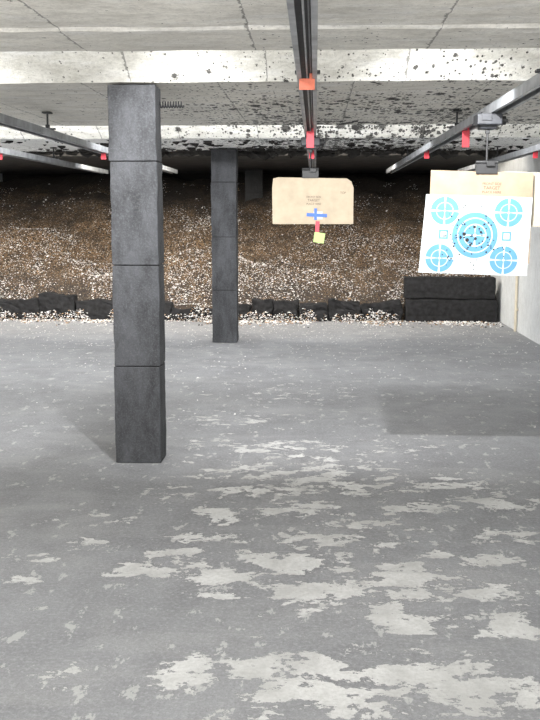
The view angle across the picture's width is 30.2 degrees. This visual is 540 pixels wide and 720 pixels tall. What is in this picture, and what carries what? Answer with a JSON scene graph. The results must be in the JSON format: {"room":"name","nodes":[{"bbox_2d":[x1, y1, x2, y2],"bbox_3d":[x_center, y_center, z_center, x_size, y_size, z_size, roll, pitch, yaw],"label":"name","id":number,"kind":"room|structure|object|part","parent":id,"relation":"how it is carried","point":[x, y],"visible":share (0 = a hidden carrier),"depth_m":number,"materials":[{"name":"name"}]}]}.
{"room":"sports facility","nodes":[
{"label":"sports facility","id":0,"kind":"room"},
{"bbox_2d":[2,173,430,181],"bbox_3d":[-0.885,-2.820,20.367,9.180,2.900,0.001,0,8,3],"label":"wall","id":1,"kind":"structure","parent":0,"point":[185,176],"depth_m":20.26,"materials":[{"name":"black"}]},
{"bbox_2d":[0,318,539,719],"bbox_3d":[-1.493,0.562,7.231,9.180,0.001,19.000,0,8,3],"label":"floor","id":2,"kind":"structure","parent":0,"point":[384,564],"depth_m":5.18,"materials":[{"name":"grey concrete"}]},
{"bbox_2d":[0,297,40,319],"bbox_3d":[-3.848,-0.795,15.347,0.692,0.342,0.272,0,8,3],"label":"block","id":3,"kind":"object","parent":2,"relation":"on","point":[16,305],"visible":0.86,"depth_m":15.24,"materials":[{"name":"black rubber"}]},
{"bbox_2d":[39,291,77,319],"bbox_3d":[-3.232,-0.838,15.313,0.595,0.436,0.292,0,8,3],"label":"block","id":4,"kind":"object","parent":2,"relation":"on","point":[51,301],"visible":0.88,"depth_m":15.22,"materials":[{"name":"black rubber"}]},
{"bbox_2d":[76,298,112,319],"bbox_3d":[-2.564,-0.792,15.304,0.780,0.349,0.285,0,8,3],"label":"block","id":5,"kind":"object","parent":2,"relation":"on","point":[100,308],"visible":0.49,"depth_m":15.21,"materials":[{"name":"black rubber"}]},
{"bbox_2d":[107,85,165,462],"bbox_3d":[-0.846,-0.529,6.430,0.309,2.386,0.242,0,8,3],"label":"pillar","id":6,"kind":"structure","parent":2,"relation":"on","point":[134,111],"depth_m":6.32,"materials":[{"name":"grey concrete"}]},
{"bbox_2d":[159,101,183,107],"bbox_3d":[-0.620,-1.605,6.289,0.158,0.045,0.045,0,8,3],"label":"coil spring","id":7,"kind":"object","parent":6,"relation":"attached to","point":[167,105],"visible":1,"depth_m":6.28,"materials":[{"name":"black metal"}]},
{"bbox_2d":[165,301,173,320],"bbox_3d":[-1.821,-0.783,15.234,0.714,0.351,0.281,0,8,3],"label":"block","id":8,"kind":"object","parent":2,"relation":"on","point":[169,306],"visible":0.23,"depth_m":15.13,"materials":[{"name":"black rubber"}]},
{"bbox_2d":[173,306,211,319],"bbox_3d":[-1.069,-0.719,15.231,0.807,0.226,0.293,0,8,3],"label":"block","id":9,"kind":"object","parent":2,"relation":"on","point":[181,311],"visible":0.6,"depth_m":15.11,"materials":[{"name":"black rubber"}]},
{"bbox_2d":[211,149,238,342],"bbox_3d":[-0.565,-1.421,12.530,0.323,2.391,0.265,0,8,3],"label":"pillar","id":10,"kind":"structure","parent":2,"relation":"on","point":[224,163],"depth_m":12.41,"materials":[{"name":"grey concrete"}]},
{"bbox_2d":[238,305,249,319],"bbox_3d":[-0.511,-0.730,15.191,0.399,0.259,0.299,0,8,3],"label":"block","id":11,"kind":"object","parent":2,"relation":"on","point":[243,309],"visible":0.41,"depth_m":15.08,"materials":[{"name":"black rubber"}]},
{"bbox_2d":[0,173,497,319],"bbox_3d":[-1.005,-2.185,17.774,9.160,2.392,5.120,0,8,3],"label":"bullet berm","id":12,"kind":"object","parent":2,"relation":"on","point":[402,218],"visible":0.62,"depth_m":16.82,"materials":[{"name":"gravel"}]},
{"bbox_2d":[0,179,488,305],"bbox_3d":[-0.950,-2.145,17.227,8.963,2.086,4.032,0,8,3],"label":"berm granules","id":13,"kind":"object","parent":12,"relation":"on","point":[244,259],"visible":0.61,"depth_m":16.16,"materials":[{"name":"brown rubber"}]},
{"bbox_2d":[245,170,262,201],"bbox_3d":[-0.292,-2.317,18.617,0.333,2.406,0.262,0,8,3],"label":"pillar","id":14,"kind":"structure","parent":12,"relation":"on","point":[253,178],"depth_m":18.36,"materials":[{"name":"black rubber"}]},
{"bbox_2d":[249,298,274,320],"bbox_3d":[-0.118,-0.775,15.183,0.394,0.350,0.281,0,8,3],"label":"block","id":15,"kind":"object","parent":2,"relation":"on","point":[260,306],"visible":0.84,"depth_m":15.07,"materials":[{"name":"black rubber"}]},
{"bbox_2d":[0,303,539,437],"bbox_3d":[-1.245,-0.159,11.204,8.966,0.304,8.083,0,8,3],"label":"debris","id":16,"kind":"object","parent":2,"relation":"on","point":[243,321],"visible":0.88,"depth_m":14.96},
{"bbox_2d":[272,302,298,320],"bbox_3d":[0.231,-0.742,15.154,0.406,0.292,0.274,0,8,3],"label":"block","id":17,"kind":"object","parent":2,"relation":"on","point":[284,308],"visible":0.94,"depth_m":15.05,"materials":[{"name":"black rubber"}]},
{"bbox_2d":[297,301,326,320],"bbox_3d":[0.638,-0.744,15.135,0.452,0.304,0.279,0,8,3],"label":"block","id":18,"kind":"object","parent":2,"relation":"on","point":[319,309],"visible":0.85,"depth_m":15.03,"materials":[{"name":"black rubber"}]},
{"bbox_2d":[326,297,360,321],"bbox_3d":[1.116,-0.768,15.131,0.526,0.351,0.290,0,8,3],"label":"block","id":19,"kind":"object","parent":2,"relation":"on","point":[335,306],"visible":0.91,"depth_m":15.03,"materials":[{"name":"black rubber"}]},
{"bbox_2d":[359,299,401,321],"bbox_3d":[1.669,-0.753,15.116,0.660,0.326,0.294,0,8,3],"label":"block","id":20,"kind":"object","parent":2,"relation":"on","point":[392,307],"visible":0.88,"depth_m":15.01,"materials":[{"name":"black rubber"}]},
{"bbox_2d":[405,298,497,321],"bbox_3d":[2.722,-0.754,15.063,1.370,0.342,0.242,0,8,3],"label":"block","id":21,"kind":"object","parent":2,"relation":"on","point":[418,310],"visible":0.98,"depth_m":14.96,"materials":[{"name":"black rubber"}]},
{"bbox_2d":[403,276,495,298],"bbox_3d":[2.690,-1.091,15.017,1.352,0.334,0.245,0,8,3],"label":"block","id":22,"kind":"object","parent":21,"relation":"on","point":[415,287],"visible":1,"depth_m":14.91,"materials":[{"name":"black rubber"}]},
{"bbox_2d":[0,0,539,173],"bbox_3d":[-1.403,-2.298,8.833,9.180,0.403,23.000,0,8,3],"label":"ceiling","id":23,"kind":"structure","parent":0,"point":[394,70],"depth_m":6.02,"materials":[{"name":"concrete"}]},
{"bbox_2d":[0,147,107,173],"bbox_3d":[-2.811,-1.824,7.854,0.120,0.258,14.600,0,8,3],"label":"rail","id":24,"kind":"object","parent":23,"relation":"hanging from","point":[3,151],"visible":1,"depth_m":11.79,"materials":[{"name":"metal"}]},
{"bbox_3d":[-2.618,-2.501,12.096,0.120,0.142,0.070,0,8,3],"label":"hanger rod","id":25,"kind":"part","parent":24,"relation":"part of","materials":[{"name":"black metal"}]},
{"bbox_2d":[0,112,177,173],"bbox_3d":[-1.762,-1.817,7.807,0.120,0.258,14.600,0,8,3],"label":"rail","id":26,"kind":"object","parent":23,"relation":"hanging from","point":[7,121],"visible":0.65,"depth_m":7.91,"materials":[{"name":"metal"}]},
{"bbox_3d":[-1.758,-1.889,7.897,0.120,0.142,0.070,0,8,3],"label":"hanger rod","id":27,"kind":"part","parent":26,"relation":"part of","materials":[{"name":"black metal"}]},
{"bbox_2d":[0,138,531,159],"bbox_3d":[-1.221,-2.491,11.913,9.082,0.111,2.442,0,8,3],"label":"lump","id":28,"kind":"object","parent":23,"relation":"attached to","point":[261,153],"visible":0.73,"depth_m":12.66,"materials":[{"name":"black"}]},
{"bbox_2d":[286,0,319,167],"bbox_3d":[0.314,-1.774,7.719,0.120,0.318,14.600,0,8,3],"label":"rail","id":29,"kind":"object","parent":23,"relation":"hanging from","point":[302,14],"visible":0.88,"depth_m":4.02,"materials":[{"name":"metal"}]},
{"bbox_2d":[301,137,325,177],"bbox_3d":[0.339,-1.591,7.842,0.192,0.326,0.167,0,8,3],"label":"carrier","id":30,"kind":"object","parent":29,"relation":"hanging from","point":[310,172],"visible":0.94,"depth_m":7.82,"materials":[{"name":"black metal"}]},
{"bbox_2d":[272,177,353,223],"bbox_3d":[0.337,-1.256,7.886,0.641,0.365,0.007,0,8,3],"label":"cardboard backer","id":31,"kind":"object","parent":30,"relation":"hanging from","point":[292,198],"visible":1,"depth_m":7.88,"materials":[{"name":"beige cardboard"}]},
{"bbox_2d":[307,208,326,243],"bbox_3d":[0.369,-1.059,7.903,0.161,0.276,0.005,0,8,3],"label":"target","id":32,"kind":"object","parent":31,"relation":"attached to","point":[318,237],"visible":1,"depth_m":7.90,"materials":[{"name":"multicoloured paper"}]},
{"bbox_3d":[0.409,-1.702,7.826,0.052,0.052,0.052,0,8,3],"label":"motor","id":33,"kind":"part","parent":30,"relation":"part of","materials":[{"name":"black metal"}]},
{"bbox_2d":[386,69,539,172],"bbox_3d":[1.444,-1.766,7.668,0.120,0.318,14.600,0,8,3],"label":"rail","id":34,"kind":"object","parent":23,"relation":"hanging from","point":[529,89],"visible":1,"depth_m":7.00,"materials":[{"name":"metal"}]},
{"bbox_3d":[1.449,-1.868,7.754,0.120,0.142,0.070,0,8,3],"label":"hanger rod","id":35,"kind":"part","parent":34,"relation":"part of","materials":[{"name":"black metal"}]},
{"bbox_2d":[473,112,507,173],"bbox_3d":[1.329,-1.305,6.018,0.192,0.366,0.167,0,8,3],"label":"carrier","id":36,"kind":"object","parent":34,"relation":"hanging from","point":[487,122],"visible":0.98,"depth_m":6.00,"materials":[{"name":"black metal"}]},
{"bbox_2d":[430,170,533,263],"bbox_3d":[1.278,-0.869,6.079,0.620,0.550,0.007,2,8,2],"label":"cardboard backer","id":37,"kind":"object","parent":36,"relation":"hanging from","point":[442,182],"visible":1,"depth_m":6.05,"materials":[{"name":"beige cardboard"}]},
{"bbox_2d":[418,194,532,275],"bbox_3d":[1.249,-0.760,6.090,0.663,0.475,0.003,2,8,2],"label":"target","id":38,"kind":"object","parent":37,"relation":"attached to","point":[462,234],"visible":1,"depth_m":6.09,"materials":[{"name":"blue"}]},
{"bbox_3d":[1.308,-1.288,6.024,0.025,0.220,0.025,0,8,3],"label":"hanging rod","id":39,"kind":"part","parent":36,"relation":"part of","materials":[{"name":"silver metal"}]},
{"bbox_3d":[1.399,-1.436,5.999,0.052,0.052,0.052,0,8,3],"label":"motor","id":40,"kind":"part","parent":36,"relation":"part of","materials":[{"name":"black metal"}]},
{"bbox_2d":[503,171,539,226],"bbox_3d":[1.554,-0.978,6.082,0.290,0.330,0.006,1,8,2],"label":"cardboard backer","id":41,"kind":"object","parent":36,"relation":"hanging from","point":[535,218],"visible":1,"depth_m":6.08,"materials":[{"name":"beige cardboard"}]},
{"bbox_2d":[458,144,539,170],"bbox_3d":[2.503,-1.789,7.617,0.120,0.258,14.600,0,8,3],"label":"rail","id":42,"kind":"object","parent":23,"relation":"hanging from","point":[535,149],"visible":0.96,"depth_m":10.72,"materials":[{"name":"metal"}]},
{"bbox_2d":[474,152,539,344],"bbox_3d":[3.182,-1.131,8.795,0.001,2.900,23.000,0,8,3],"label":"wall","id":43,"kind":"structure","parent":0,"point":[528,301],"depth_m":13.22,"materials":[{"name":"paint"}]},
{"bbox_2d":[514,276,517,330],"bbox_3d":[3.373,-1.106,13.645,0.045,1.440,0.080,0,8,3],"label":"conduit","id":44,"kind":"object","parent":43,"relation":"attached to","point":[516,279],"visible":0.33,"depth_m":13.68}
]}

